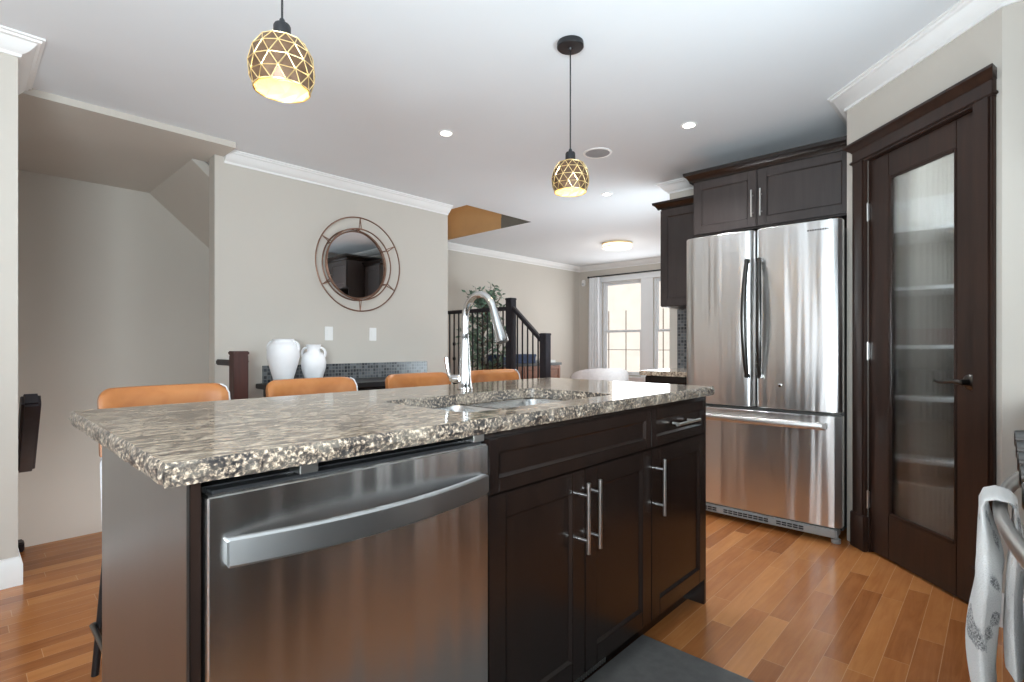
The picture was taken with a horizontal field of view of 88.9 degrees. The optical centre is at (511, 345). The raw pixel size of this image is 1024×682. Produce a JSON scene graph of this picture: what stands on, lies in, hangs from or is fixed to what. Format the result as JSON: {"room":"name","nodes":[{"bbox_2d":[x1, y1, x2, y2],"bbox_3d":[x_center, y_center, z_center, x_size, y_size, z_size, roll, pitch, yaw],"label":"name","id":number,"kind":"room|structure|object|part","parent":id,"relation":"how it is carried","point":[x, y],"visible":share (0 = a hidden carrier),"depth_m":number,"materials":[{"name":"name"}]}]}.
{"room":"kitchen","nodes":[
{"label":"kitchen","id":0,"kind":"room"},
{"bbox_2d":[0,52,17,559],"bbox_3d":[-4.136,0.645,2.097,2.300,4.110,2.995,0,0,43],"label":"wall","id":1,"kind":"structure","parent":0,"point":[8,63],"depth_m":2.38,"materials":[{"name":"beige paint"}]},
{"bbox_2d":[0,549,22,589],"bbox_3d":[-3.490,1.035,1.502,0.576,0.130,3.011,0,0,43],"label":"baseboard","id":2,"kind":"structure","parent":1,"relation":"attached to","point":[11,569],"depth_m":2.38,"materials":[{"name":"white paint"}]},
{"bbox_2d":[0,25,45,94],"bbox_3d":[-3.446,-1.367,1.510,0.667,0.085,3.083,0,0,43],"label":"crown molding","id":3,"kind":"structure","parent":1,"relation":"attached to","point":[28,48],"depth_m":2.40,"materials":[{"name":"white paint"}]},
{"bbox_2d":[18,394,40,472],"bbox_3d":[-2.688,0.492,2.881,0.449,0.470,0.100,0,0,43],"label":"stair handrail","id":4,"kind":"object","parent":1,"relation":"attached to","point":[30,404],"visible":0.79,"depth_m":2.82,"materials":[{"name":"black wood"}]},
{"bbox_2d":[18,89,235,247],"bbox_3d":[-2.550,-0.830,4.209,1.720,1.160,2.255,0,0,43],"label":"soffit","id":5,"kind":"structure","parent":0,"point":[59,136],"depth_m":3.71,"materials":[{"name":"beige paint"}]},
{"bbox_2d":[18,170,578,546],"bbox_3d":[-1.467,-0.200,6.728,0.150,5.800,8.000,0,0,43],"label":"wall","id":6,"kind":"structure","parent":0,"point":[113,288],"depth_m":4.46,"materials":[{"name":"beige paint"}]},
{"bbox_2d":[209,155,447,398],"bbox_3d":[-1.438,-0.155,4.574,0.120,2.510,2.160,0,0,43],"label":"wall","id":7,"kind":"structure","parent":0,"point":[265,229],"depth_m":4.24,"materials":[{"name":"beige paint"}]},
{"bbox_2d":[325,326,332,339],"bbox_3d":[-1.534,-0.100,4.376,0.012,0.116,0.072,0,0,43],"label":"light switch","id":8,"kind":"object","parent":7,"relation":"attached to","point":[328,330],"visible":1,"depth_m":4.37,"materials":[{"name":"white plastic"}]},
{"bbox_2d":[224,150,452,214],"bbox_3d":[-1.342,-1.367,4.526,0.088,0.085,2.099,0,0,43],"label":"crown molding","id":9,"kind":"structure","parent":7,"relation":"attached to","point":[235,157],"depth_m":4.34,"materials":[{"name":"white paint"}]},
{"bbox_2d":[262,361,426,382],"bbox_3d":[-1.370,0.222,4.551,0.012,0.133,1.560,0,0,43],"label":"tile strip","id":10,"kind":"object","parent":7,"relation":"attached to","point":[381,369],"visible":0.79,"depth_m":4.61,"materials":[{"name":"grey tile"}]},
{"bbox_2d":[315,216,399,311],"bbox_3d":[-1.337,-0.698,4.527,0.089,0.816,0.816,0,0,43],"label":"wall mirror","id":11,"kind":"object","parent":7,"relation":"attached to","point":[355,263],"visible":1,"depth_m":4.52,"materials":[{"name":"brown metal"}]},
{"bbox_2d":[327,232,384,297],"bbox_3d":[-1.350,-0.698,4.540,0.012,0.564,0.564,0,0,43],"label":"mirror glass","id":12,"kind":"object","parent":11,"relation":"attached to","point":[356,262],"depth_m":4.53,"materials":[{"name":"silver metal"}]},
{"bbox_2d":[369,328,375,340],"bbox_3d":[-1.246,-0.100,4.682,0.012,0.116,0.072,0,0,43],"label":"light switch","id":13,"kind":"object","parent":7,"relation":"attached to","point":[372,331],"visible":1,"depth_m":4.67,"materials":[{"name":"white plastic"}]},
{"bbox_2d":[448,205,500,239],"bbox_3d":[-0.968,-2.255,6.273,1.200,1.690,1.420,0,0,43],"label":"wall","id":14,"kind":"structure","parent":0,"point":[466,220],"depth_m":6.67,"materials":[{"name":"orange paint"}]},
{"bbox_2d":[0,0,959,266],"bbox_3d":[-0.056,-1.470,3.482,6.650,0.120,10.800,0,0,43],"label":"ceiling","id":15,"kind":"structure","parent":0,"point":[756,78],"depth_m":2.82,"materials":[{"name":"white paint"}]},
{"bbox_2d":[247,0,314,102],"bbox_3d":[-0.644,-1.060,1.462,0.171,0.697,0.171,0,0,43],"label":"pendant lamp","id":16,"kind":"object","parent":15,"relation":"hanging from","point":[280,65],"visible":1,"depth_m":1.41,"materials":[{"name":"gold metal"}]},
{"bbox_3d":[-0.644,-1.143,1.462,0.006,0.475,0.006,0,0,43],"label":"cord","id":17,"kind":"part","parent":16,"relation":"part of","materials":[{"name":"black plastic"}]},
{"bbox_2d":[438,130,453,136],"bbox_3d":[-0.439,-1.407,3.466,0.104,0.006,0.104,0,0,43],"label":"recessed light","id":18,"kind":"object","parent":15,"relation":"in","point":[446,133],"visible":1,"depth_m":3.46,"materials":[{"name":"white plastic"}]},
{"bbox_2d":[551,35,588,196],"bbox_3d":[0.272,-1.060,2.431,0.171,0.697,0.171,0,0,43],"label":"pendant lamp","id":19,"kind":"object","parent":15,"relation":"hanging from","point":[570,176],"visible":1,"depth_m":2.38,"materials":[{"name":"gold metal"}]},
{"bbox_3d":[0.272,-1.143,2.431,0.006,0.475,0.006,0,0,43],"label":"cord","id":20,"kind":"part","parent":19,"relation":"part of","materials":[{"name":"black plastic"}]},
{"bbox_2d":[583,148,611,158],"bbox_3d":[0.626,-1.407,3.825,0.212,0.006,0.212,0,0,43],"label":"ceiling speaker","id":21,"kind":"object","parent":15,"relation":"attached to","point":[593,153],"visible":1,"depth_m":3.82,"materials":[{"name":"white plastic"}]},
{"bbox_2d":[601,192,612,195],"bbox_3d":[0.884,-1.407,4.861,0.104,0.006,0.104,0,0,43],"label":"recessed light","id":22,"kind":"object","parent":15,"relation":"in","point":[606,193],"visible":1,"depth_m":4.86,"materials":[{"name":"white plastic"}]},
{"bbox_2d":[602,240,631,250],"bbox_3d":[1.446,-1.367,7.188,0.410,0.084,0.410,0,0,43],"label":"ceiling light","id":23,"kind":"object","parent":15,"relation":"attached to","point":[616,245],"visible":1,"depth_m":7.05,"materials":[{"name":"white glass"}]},
{"bbox_2d":[680,122,697,128],"bbox_3d":[1.132,-1.407,3.340,0.104,0.006,0.104,0,0,43],"label":"recessed light","id":24,"kind":"object","parent":15,"relation":"in","point":[687,125],"visible":1,"depth_m":3.34,"materials":[{"name":"white plastic"}]},
{"bbox_2d":[0,510,1023,681],"bbox_3d":[-0.019,1.200,3.413,6.500,0.200,10.550,0,0,43],"label":"floor","id":25,"kind":"structure","parent":0,"point":[782,604],"depth_m":2.13,"materials":[{"name":"brown wood"}]},
{"bbox_2d":[18,539,24,551],"bbox_3d":[-2.642,1.075,2.797,0.080,0.050,0.039,0,0,43],"label":"block","id":26,"kind":"object","parent":25,"relation":"on","point":[21,545],"visible":0.55,"depth_m":2.78,"materials":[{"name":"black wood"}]},
{"bbox_2d":[89,383,230,676],"bbox_3d":[-1.104,0.623,1.753,0.482,0.957,0.442,0,0,43],"label":"counter stool","id":27,"kind":"object","parent":25,"relation":"on","point":[118,397],"visible":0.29,"depth_m":1.83,"materials":[{"name":"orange leather"}]},
{"bbox_3d":[-1.357,0.805,1.736,0.088,0.593,0.028,0,0,2],"label":"leg","id":28,"kind":"part","parent":27,"relation":"part of","materials":[{"name":"black metal"}]},
{"bbox_3d":[-1.241,0.255,1.882,0.107,0.220,0.400,0,0,43],"label":"backrest","id":29,"kind":"part","parent":27,"relation":"part of","materials":[{"name":"orange leather"}]},
{"bbox_2d":[216,351,248,399],"bbox_3d":[-1.956,0.569,3.618,0.434,1.062,0.103,0,0,43],"label":"newel post","id":30,"kind":"object","parent":25,"relation":"on","point":[238,361],"visible":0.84,"depth_m":3.47,"materials":[{"name":"brown wood"}]},
{"bbox_3d":[-1.834,0.569,3.503,0.100,1.062,0.103,0,0,43],"label":"post","id":31,"kind":"part","parent":30,"relation":"part of","materials":[{"name":"brown wood"}]},
{"bbox_2d":[266,377,357,396],"bbox_3d":[-0.731,0.623,2.151,0.482,0.957,0.442,0,0,43],"label":"counter stool","id":32,"kind":"object","parent":25,"relation":"on","point":[303,386],"visible":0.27,"depth_m":2.27,"materials":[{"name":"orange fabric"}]},
{"bbox_2d":[201,434,488,681],"bbox_3d":[-0.469,0.657,1.235,0.666,0.886,0.620,0,0,43],"label":"dishwasher","id":33,"kind":"object","parent":25,"relation":"on","point":[373,567],"visible":0.84,"depth_m":1.00,"materials":[{"name":"silver metal"}]},
{"bbox_3d":[-0.244,0.332,1.032,0.060,0.047,0.580,0,0,43],"label":"handle","id":34,"kind":"part","parent":33,"relation":"part of","materials":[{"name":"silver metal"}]},
{"bbox_2d":[256,377,457,396],"bbox_3d":[-1.183,0.694,4.366,0.503,0.812,1.655,0,0,43],"label":"console desk","id":35,"kind":"object","parent":25,"relation":"on","point":[375,383],"visible":0.09,"depth_m":4.16,"materials":[{"name":"black wood"}]},
{"bbox_2d":[266,339,299,379],"bbox_3d":[-1.684,0.120,3.845,0.226,0.336,0.226,0,0,43],"label":"vase","id":36,"kind":"object","parent":35,"relation":"on","point":[283,355],"visible":0.89,"depth_m":3.77,"materials":[{"name":"white ceramic"}]},
{"bbox_3d":[-1.591,0.003,3.853,0.051,0.083,0.033,0,0,-5],"label":"handle","id":37,"kind":"part","parent":36,"relation":"part of","materials":[{"name":"white ceramic"}]},
{"bbox_2d":[301,344,326,377],"bbox_3d":[-1.526,0.141,4.014,0.184,0.295,0.184,0,0,43],"label":"vase","id":38,"kind":"object","parent":35,"relation":"on","point":[313,362],"visible":0.94,"depth_m":3.96,"materials":[{"name":"white ceramic"}]},
{"bbox_3d":[-1.455,0.049,4.020,0.052,0.083,0.033,0,0,-5],"label":"handle","id":39,"kind":"part","parent":38,"relation":"part of","materials":[{"name":"white ceramic"}]},
{"bbox_3d":[-1.185,0.713,4.391,0.460,0.775,1.580,0,0,43],"label":"desk frame","id":40,"kind":"part","parent":35,"relation":"part of","materials":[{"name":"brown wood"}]},
{"bbox_2d":[102,396,705,681],"bbox_3d":[-0.074,0.657,1.739,0.731,0.886,1.945,0,0,43],"label":"kitchen island","id":41,"kind":"object","parent":25,"relation":"on","point":[597,523],"visible":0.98,"depth_m":1.46,"materials":[{"name":"brown wood"}]},
{"bbox_3d":[-0.754,0.657,1.047,0.686,0.886,0.004,0,0,43],"label":"panel","id":42,"kind":"part","parent":41,"relation":"part of","materials":[{"name":"brown wood"}]},
{"bbox_2d":[68,377,714,488],"bbox_3d":[-0.158,0.194,1.813,0.930,0.037,2.025,0,0,43],"label":"island countertop","id":43,"kind":"structure","parent":41,"relation":"on","point":[180,444],"depth_m":1.23,"materials":[{"name":"stone"}]},
{"bbox_2d":[444,291,507,389],"bbox_3d":[-0.136,-0.018,2.005,0.295,0.385,0.089,0,0,43],"label":"faucet","id":44,"kind":"object","parent":43,"relation":"on","point":[463,378],"visible":1,"depth_m":2.05,"materials":[{"name":"silver metal"}]},
{"bbox_3d":[-0.240,0.098,2.071,0.063,0.102,0.034,0,0,8],"label":"lever","id":45,"kind":"part","parent":44,"relation":"part of","materials":[{"name":"silver metal"}]},
{"bbox_3d":[-0.128,-0.125,2.016,0.190,0.170,0.027,0,0,43],"label":"spout","id":46,"kind":"part","parent":44,"relation":"part of","materials":[{"name":"silver metal"}]},
{"bbox_2d":[433,397,565,411],"bbox_3d":[-0.020,0.310,1.750,0.445,0.196,0.755,0,0,43],"label":"sink","id":47,"kind":"object","parent":43,"relation":"in","point":[500,404],"visible":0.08,"depth_m":2.01,"materials":[{"name":"metal"}]},
{"bbox_3d":[-0.158,0.310,1.603,0.445,0.196,0.350,0,0,43],"label":"bowl","id":48,"kind":"part","parent":47,"relation":"part of","materials":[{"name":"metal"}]},
{"bbox_3d":[0.105,0.310,1.883,0.445,0.196,0.390,0,0,43],"label":"bowl","id":49,"kind":"part","parent":47,"relation":"part of","materials":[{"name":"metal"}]},
{"bbox_3d":[0.075,0.684,1.437,0.020,0.618,0.404,0,0,43],"label":"door","id":50,"kind":"part","parent":41,"relation":"part of","materials":[{"name":"brown wood"}]},
{"bbox_3d":[0.215,0.300,1.586,0.020,0.137,0.814,0,0,43],"label":"drawer","id":51,"kind":"part","parent":41,"relation":"part of","materials":[{"name":"brown wood"}]},
{"bbox_3d":[0.215,0.509,1.543,0.042,0.208,0.012,0,0,43],"label":"handle","id":52,"kind":"part","parent":41,"relation":"part of","materials":[{"name":"silver metal"}]},
{"bbox_3d":[0.256,0.509,1.587,0.042,0.208,0.012,0,0,43],"label":"handle","id":53,"kind":"part","parent":41,"relation":"part of","materials":[{"name":"silver metal"}]},
{"bbox_3d":[0.354,0.684,1.734,0.020,0.618,0.406,0,0,43],"label":"door","id":54,"kind":"part","parent":41,"relation":"part of","materials":[{"name":"brown wood"}]},
{"bbox_3d":[0.538,0.511,1.888,0.042,0.203,0.012,0,0,43],"label":"handle","id":55,"kind":"part","parent":41,"relation":"part of","materials":[{"name":"silver metal"}]},
{"bbox_3d":[0.657,0.300,2.057,0.020,0.137,0.472,0,0,43],"label":"drawer","id":56,"kind":"part","parent":41,"relation":"part of","materials":[{"name":"brown wood"}]},
{"bbox_3d":[0.657,0.684,2.057,0.020,0.618,0.472,0,0,43],"label":"door","id":57,"kind":"part","parent":41,"relation":"part of","materials":[{"name":"brown wood"}]},
{"bbox_3d":[0.675,0.297,2.034,0.042,0.012,0.200,0,0,43],"label":"handle","id":58,"kind":"part","parent":41,"relation":"part of","materials":[{"name":"silver metal"}]},
{"bbox_2d":[385,372,451,388],"bbox_3d":[-0.342,0.623,2.565,0.482,0.957,0.442,0,0,43],"label":"counter stool","id":59,"kind":"object","parent":25,"relation":"on","point":[431,378],"visible":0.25,"depth_m":2.69,"materials":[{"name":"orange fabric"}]},
{"bbox_2d":[456,282,505,369],"bbox_3d":[-0.361,0.123,7.055,0.798,1.954,0.701,0,0,43],"label":"potted tree","id":60,"kind":"object","parent":25,"relation":"on","point":[480,303],"visible":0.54,"depth_m":6.98,"materials":[{"name":"green plant"}]},
{"bbox_2d":[471,369,519,382],"bbox_3d":[0.032,0.623,2.963,0.482,0.957,0.442,0,0,43],"label":"counter stool","id":61,"kind":"object","parent":25,"relation":"on","point":[493,374],"visible":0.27,"depth_m":3.10,"materials":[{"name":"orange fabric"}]},
{"bbox_2d":[485,362,561,378],"bbox_3d":[0.184,0.685,8.004,0.450,0.830,1.360,0,0,43],"label":"sideboard","id":62,"kind":"object","parent":25,"relation":"on","point":[555,366],"visible":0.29,"depth_m":7.84,"materials":[{"name":"brown wood"}]},
{"bbox_2d":[486,354,536,363],"bbox_3d":[0.001,0.203,7.846,0.280,0.135,0.820,0,0,43],"label":"storage box","id":63,"kind":"object","parent":62,"relation":"on","point":[519,355],"visible":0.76,"depth_m":7.81,"materials":[{"name":"blue fabric"}]},
{"bbox_3d":[0.001,0.155,7.846,0.280,0.040,0.820,0,0,43],"label":"lid","id":64,"kind":"part","parent":63,"relation":"part of","materials":[{"name":"blue fabric"}]},
{"bbox_3d":[0.028,0.630,7.555,0.018,0.620,0.425,0,0,43],"label":"door","id":65,"kind":"part","parent":62,"relation":"part of","materials":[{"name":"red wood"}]},
{"bbox_3d":[0.325,0.630,7.871,0.018,0.620,0.425,0,0,43],"label":"door","id":66,"kind":"part","parent":62,"relation":"part of","materials":[{"name":"red wood"}]},
{"bbox_3d":[0.622,0.630,8.187,0.018,0.620,0.425,0,0,43],"label":"door","id":67,"kind":"part","parent":62,"relation":"part of","materials":[{"name":"red wood"}]},
{"bbox_2d":[571,368,628,381],"bbox_3d":[0.957,0.668,5.595,0.624,0.867,0.541,0,0,-23],"label":"armchair","id":68,"kind":"object","parent":25,"relation":"on","point":[608,374],"visible":0.25,"depth_m":5.35,"materials":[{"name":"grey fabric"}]},
{"bbox_2d":[645,375,686,384],"bbox_3d":[1.376,0.666,4.153,0.380,0.868,0.598,0,0,43],"label":"base cabinet","id":69,"kind":"object","parent":25,"relation":"on","point":[648,379],"visible":0.17,"depth_m":3.94,"materials":[{"name":"brown wood"}]},
{"bbox_2d":[639,368,686,376],"bbox_3d":[1.355,0.213,4.145,0.420,0.037,0.618,0,0,43],"label":"countertop","id":70,"kind":"structure","parent":69,"relation":"on","point":[672,372],"depth_m":3.97,"materials":[{"name":"stone"}]},
{"bbox_2d":[584,635,754,681],"bbox_3d":[0.256,1.093,1.215,0.690,0.014,1.422,0,0,43],"label":"floor mat","id":71,"kind":"object","parent":25,"relation":"on","point":[646,659],"visible":1,"depth_m":1.76,"materials":[{"name":"grey rubber"}]},
{"bbox_2d":[687,218,846,543],"bbox_3d":[1.760,0.197,3.474,0.900,1.806,0.966,0,0,43],"label":"refrigerator","id":72,"kind":"object","parent":25,"relation":"on","point":[767,307],"visible":0.75,"depth_m":3.09,"materials":[{"name":"silver metal"}]},
{"bbox_3d":[1.336,-0.166,3.358,0.441,1.081,0.085,0,0,43],"label":"door","id":73,"kind":"part","parent":72,"relation":"part of","materials":[{"name":"silver metal"}]},
{"bbox_3d":[1.423,-0.165,3.181,0.081,0.724,0.031,0,0,-34],"label":"handle","id":74,"kind":"part","parent":72,"relation":"part of","materials":[{"name":"metal"}]},
{"bbox_3d":[1.482,-0.165,3.126,0.031,0.724,0.081,0,0,30],"label":"handle","id":75,"kind":"part","parent":72,"relation":"part of","materials":[{"name":"metal"}]},
{"bbox_3d":[1.457,0.452,3.151,0.770,0.039,0.075,0,0,43],"label":"handle","id":76,"kind":"part","parent":72,"relation":"part of","materials":[{"name":"silver metal"}]},
{"bbox_3d":[1.504,0.705,3.201,0.900,0.620,0.085,0,0,43],"label":"freezer drawer","id":77,"kind":"part","parent":72,"relation":"part of","materials":[{"name":"silver metal"}]},
{"bbox_3d":[1.667,-0.166,3.047,0.451,1.081,0.085,0,0,43],"label":"door","id":78,"kind":"part","parent":72,"relation":"part of","materials":[{"name":"silver metal"}]},
{"bbox_2d":[992,430,1023,568],"bbox_3d":[1.166,0.618,0.729,0.728,0.905,0.760,0,0,43],"label":"range oven","id":79,"kind":"object","parent":25,"relation":"on","point":[1011,536],"visible":0.87,"depth_m":0.86,"materials":[{"name":"silver metal"}]},
{"bbox_2d":[965,485,1023,681],"bbox_3d":[0.895,0.459,0.967,0.082,0.384,0.174,0,0,43],"label":"hand towel","id":80,"kind":"object","parent":79,"relation":"hanging from","point":[984,607],"visible":0.92,"depth_m":0.93,"materials":[{"name":"white fabric"}]},
{"bbox_3d":[1.159,0.212,1.175,0.042,0.048,0.048,0,0,43],"label":"knob","id":81,"kind":"part","parent":79,"relation":"part of","materials":[{"name":"metal"}]},
{"bbox_3d":[1.043,0.212,1.051,0.042,0.048,0.048,0,0,43],"label":"knob","id":82,"kind":"part","parent":79,"relation":"part of","materials":[{"name":"metal"}]},
{"bbox_3d":[0.940,0.212,0.942,0.042,0.048,0.048,0,0,43],"label":"knob","id":83,"kind":"part","parent":79,"relation":"part of","materials":[{"name":"metal"}]},
{"bbox_3d":[0.838,0.212,0.832,0.042,0.048,0.048,0,0,43],"label":"knob","id":84,"kind":"part","parent":79,"relation":"part of","materials":[{"name":"metal"}]},
{"bbox_3d":[0.735,0.212,0.723,0.042,0.048,0.048,0,0,43],"label":"knob","id":85,"kind":"part","parent":79,"relation":"part of","materials":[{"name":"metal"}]},
{"bbox_3d":[-0.640,0.829,6.027,2.015,0.542,1.070,0,0,43],"label":"staircase","id":86,"kind":"structure","parent":25,"relation":"on","visible":0},
{"bbox_2d":[448,298,550,378],"bbox_3d":[-0.335,0.276,6.351,2.014,1.648,0.100,0,0,43],"label":"stair railing","id":87,"kind":"object","parent":86,"relation":"on","point":[511,310],"visible":0.62,"depth_m":6.00,"materials":[{"name":"black wood"}]},
{"bbox_3d":[-0.558,-0.427,6.560,1.404,0.045,0.060,0,0,43],"label":"handrail","id":88,"kind":"part","parent":87,"relation":"part of","materials":[{"name":"black wood"}]},
{"bbox_3d":[-0.013,0.006,6.048,0.100,1.108,0.100,0,0,43],"label":"newel post","id":89,"kind":"part","parent":87,"relation":"part of","materials":[{"name":"black wood"}]},
{"bbox_3d":[0.174,-0.240,5.872,0.425,0.419,0.060,0,0,43],"label":"handrail","id":90,"kind":"part","parent":87,"relation":"part of","materials":[{"name":"black wood"}]},
{"bbox_3d":[0.362,0.483,5.696,0.100,1.233,0.100,0,0,43],"label":"newel post","id":91,"kind":"part","parent":87,"relation":"part of","materials":[{"name":"black wood"}]},
{"bbox_2d":[501,214,529,227],"bbox_3d":[0.130,-2.255,6.128,0.600,1.690,0.128,0,0,43],"label":"wall","id":92,"kind":"structure","parent":0,"point":[506,221],"depth_m":6.19,"materials":[{"name":"grey paint"}]},
{"bbox_2d":[579,263,660,376],"bbox_3d":[3.643,-0.155,7.313,6.500,2.510,0.150,0,0,43],"label":"wall","id":93,"kind":"structure","parent":0,"point":[583,290],"depth_m":9.36,"materials":[{"name":"beige paint"}]},
{"bbox_2d":[587,269,660,278],"bbox_3d":[2.195,-1.200,8.495,2.291,0.040,0.109,0,0,43],"label":"curtain rod","id":94,"kind":"object","parent":93,"relation":"attached to","point":[657,269],"visible":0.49,"depth_m":8.71,"materials":[{"name":"black metal"}]},
{"bbox_2d":[588,277,600,368],"bbox_3d":[1.445,-0.063,9.135,0.275,2.246,0.054,0,0,43],"label":"curtain","id":95,"kind":"object","parent":94,"relation":"hanging from","point":[594,340],"visible":0.72,"depth_m":9.13,"materials":[{"name":"white fabric"}]},
{"bbox_2d":[600,271,660,382],"bbox_3d":[2.241,-0.280,8.573,1.930,1.820,0.192,0,0,43],"label":"window","id":96,"kind":"structure","parent":93,"relation":"in","point":[605,285],"depth_m":8.59,"materials":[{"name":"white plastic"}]},
{"bbox_3d":[1.899,0.106,8.929,0.721,0.743,0.028,0,0,43],"label":"sash","id":97,"kind":"part","parent":96,"relation":"part of","materials":[{"name":"white plastic"}]},
{"bbox_3d":[1.920,-0.651,8.951,0.721,0.853,0.028,0,0,43],"label":"sash","id":98,"kind":"part","parent":96,"relation":"part of","materials":[{"name":"white plastic"}]},
{"bbox_2d":[654,277,669,368],"bbox_3d":[2.615,-0.300,8.285,0.730,1.600,0.100,0,0,43],"label":"window","id":99,"kind":"structure","parent":93,"relation":"in","point":[656,280],"depth_m":8.49,"materials":[{"name":"white plastic"}]},
{"bbox_3d":[2.615,-0.300,8.285,0.730,1.600,0.100,0,0,43],"label":"frame","id":100,"kind":"part","parent":99,"relation":"part of","materials":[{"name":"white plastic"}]},
{"bbox_3d":[2.622,-0.651,8.292,0.686,0.853,0.028,0,0,43],"label":"sash","id":101,"kind":"part","parent":99,"relation":"part of","materials":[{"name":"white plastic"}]},
{"bbox_3d":[2.601,0.106,8.270,0.686,0.743,0.028,0,0,43],"label":"sash","id":102,"kind":"part","parent":99,"relation":"part of","materials":[{"name":"white plastic"}]},
{"bbox_2d":[670,189,693,367],"bbox_3d":[3.604,-0.155,4.860,2.840,2.510,3.480,0,0,43],"label":"wall","id":103,"kind":"structure","parent":0,"point":[673,312],"depth_m":4.53,"materials":[{"name":"beige paint"}]},
{"bbox_2d":[448,178,693,271],"bbox_3d":[1.810,-1.367,6.485,4.960,0.085,3.568,0,0,43],"label":"crown molding","id":104,"kind":"structure","parent":103,"relation":"attached to","point":[451,246],"depth_m":8.21,"materials":[{"name":"white paint"}]},
{"bbox_2d":[652,195,693,308],"bbox_3d":[1.429,-0.736,4.250,0.435,0.845,0.383,0,0,43],"label":"upper cabinet","id":105,"kind":"object","parent":103,"relation":"attached to","point":[677,215],"visible":0.54,"depth_m":4.17,"materials":[{"name":"brown wood"}]},
{"bbox_3d":[1.429,-1.129,4.250,0.435,0.058,0.383,0,0,43],"label":"cornice","id":106,"kind":"part","parent":105,"relation":"part of","materials":[{"name":"brown wood"}]},
{"bbox_2d":[677,309,686,367],"bbox_3d":[1.577,-0.059,4.370,0.405,0.507,0.010,0,0,43],"label":"backsplash","id":107,"kind":"structure","parent":103,"relation":"attached to","point":[681,313],"depth_m":4.47,"materials":[{"name":"grey tile"}]},
{"bbox_2d":[683,135,846,237],"bbox_3d":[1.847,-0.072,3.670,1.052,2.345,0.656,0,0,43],"label":"upper cabinet","id":108,"kind":"object","parent":103,"relation":"attached to","point":[805,183],"visible":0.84,"depth_m":3.40,"materials":[{"name":"brown wood"}]},
{"bbox_3d":[1.478,-0.984,3.633,0.436,0.377,0.020,0,0,43],"label":"door","id":109,"kind":"part","parent":108,"relation":"part of","materials":[{"name":"brown wood"}]},
{"bbox_3d":[1.599,-0.945,3.482,0.012,0.180,0.038,0,0,43],"label":"handle","id":110,"kind":"part","parent":108,"relation":"part of","materials":[{"name":"silver metal"}]},
{"bbox_3d":[1.640,-0.945,3.444,0.012,0.180,0.038,0,0,43],"label":"handle","id":111,"kind":"part","parent":108,"relation":"part of","materials":[{"name":"silver metal"}]},
{"bbox_3d":[1.847,-1.210,3.670,1.052,0.070,0.656,0,0,43],"label":"cornice","id":112,"kind":"part","parent":108,"relation":"part of","materials":[{"name":"brown wood"}]},
{"bbox_3d":[1.838,-0.984,3.295,0.544,0.377,0.020,0,0,43],"label":"door","id":113,"kind":"part","parent":108,"relation":"part of","materials":[{"name":"brown wood"}]},
{"bbox_2d":[847,1,1023,597],"bbox_3d":[2.210,-0.155,2.554,0.639,2.510,1.997,0,0,0],"label":"wall","id":114,"kind":"structure","parent":0,"point":[998,39],"depth_m":2.05,"materials":[{"name":"beige paint"}]},
{"bbox_2d":[866,112,972,602],"bbox_3d":[1.903,0.054,2.476,0.101,2.067,0.646,0,0,-2],"label":"door","id":115,"kind":"structure","parent":114,"relation":"in","point":[922,189],"depth_m":2.43,"materials":[{"name":"brown wood"}]},
{"bbox_3d":[1.933,0.004,2.454,0.009,1.716,0.391,0,0,-2],"label":"glass panel","id":116,"kind":"part","parent":115,"relation":"part of","materials":[{"name":"white"}]},
{"bbox_3d":[1.892,0.155,2.234,0.064,0.066,0.162,0,0,-2],"label":"handle","id":117,"kind":"part","parent":115,"relation":"part of","materials":[{"name":"metal"}]},
{"bbox_2d":[842,63,998,599],"bbox_3d":[1.937,0.000,2.475,0.162,2.200,0.879,0,0,-2],"label":"door frame","id":118,"kind":"structure","parent":114,"relation":"attached to","point":[977,93],"depth_m":2.16,"materials":[{"name":"brown wood"}]},
{"bbox_2d":[828,0,1023,126],"bbox_3d":[2.127,-1.367,2.551,0.650,0.085,2.122,0,0,0],"label":"crown molding","id":119,"kind":"structure","parent":114,"relation":"attached to","point":[963,15],"depth_m":2.40,"materials":[{"name":"white paint"}]},
{"label":"outside","id":120,"kind":"structure","parent":0,"visible":0},
{"bbox_3d":[9.327,1.600,17.237,40.000,0.200,22.100,0,0,43],"label":"ground","id":121,"kind":"structure","parent":120,"visible":0},
{"bbox_2d":[607,308,663,368],"bbox_3d":[2.923,0.350,11.659,6.700,2.300,0.021,0,0,43],"label":"wire fence","id":122,"kind":"object","parent":121,"relation":"on","point":[608,349],"visible":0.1,"depth_m":12.02,"materials":[{"name":"beige metal"}]},
{"bbox_2d":[607,281,669,371],"bbox_3d":[4.573,-2.150,16.557,28.000,7.500,0.400,0,0,43],"label":"wall","id":123,"kind":"structure","parent":121,"relation":"on","point":[624,301],"depth_m":17.01,"materials":[{"name":"beige paint"}]},
{"bbox_3d":[1.072,-0.155,0.002,0.120,2.510,7.070,0,0,43],"label":"wall","id":124,"kind":"structure","parent":0,"visible":0},
{"bbox_2d":[999,593,1023,627],"bbox_3d":[2.174,1.035,1.806,0.742,0.130,0.027,0,0,43],"label":"baseboard","id":125,"kind":"structure","parent":124,"relation":"attached to","point":[1003,594],"depth_m":2.04,"materials":[{"name":"white paint"}]}
]}

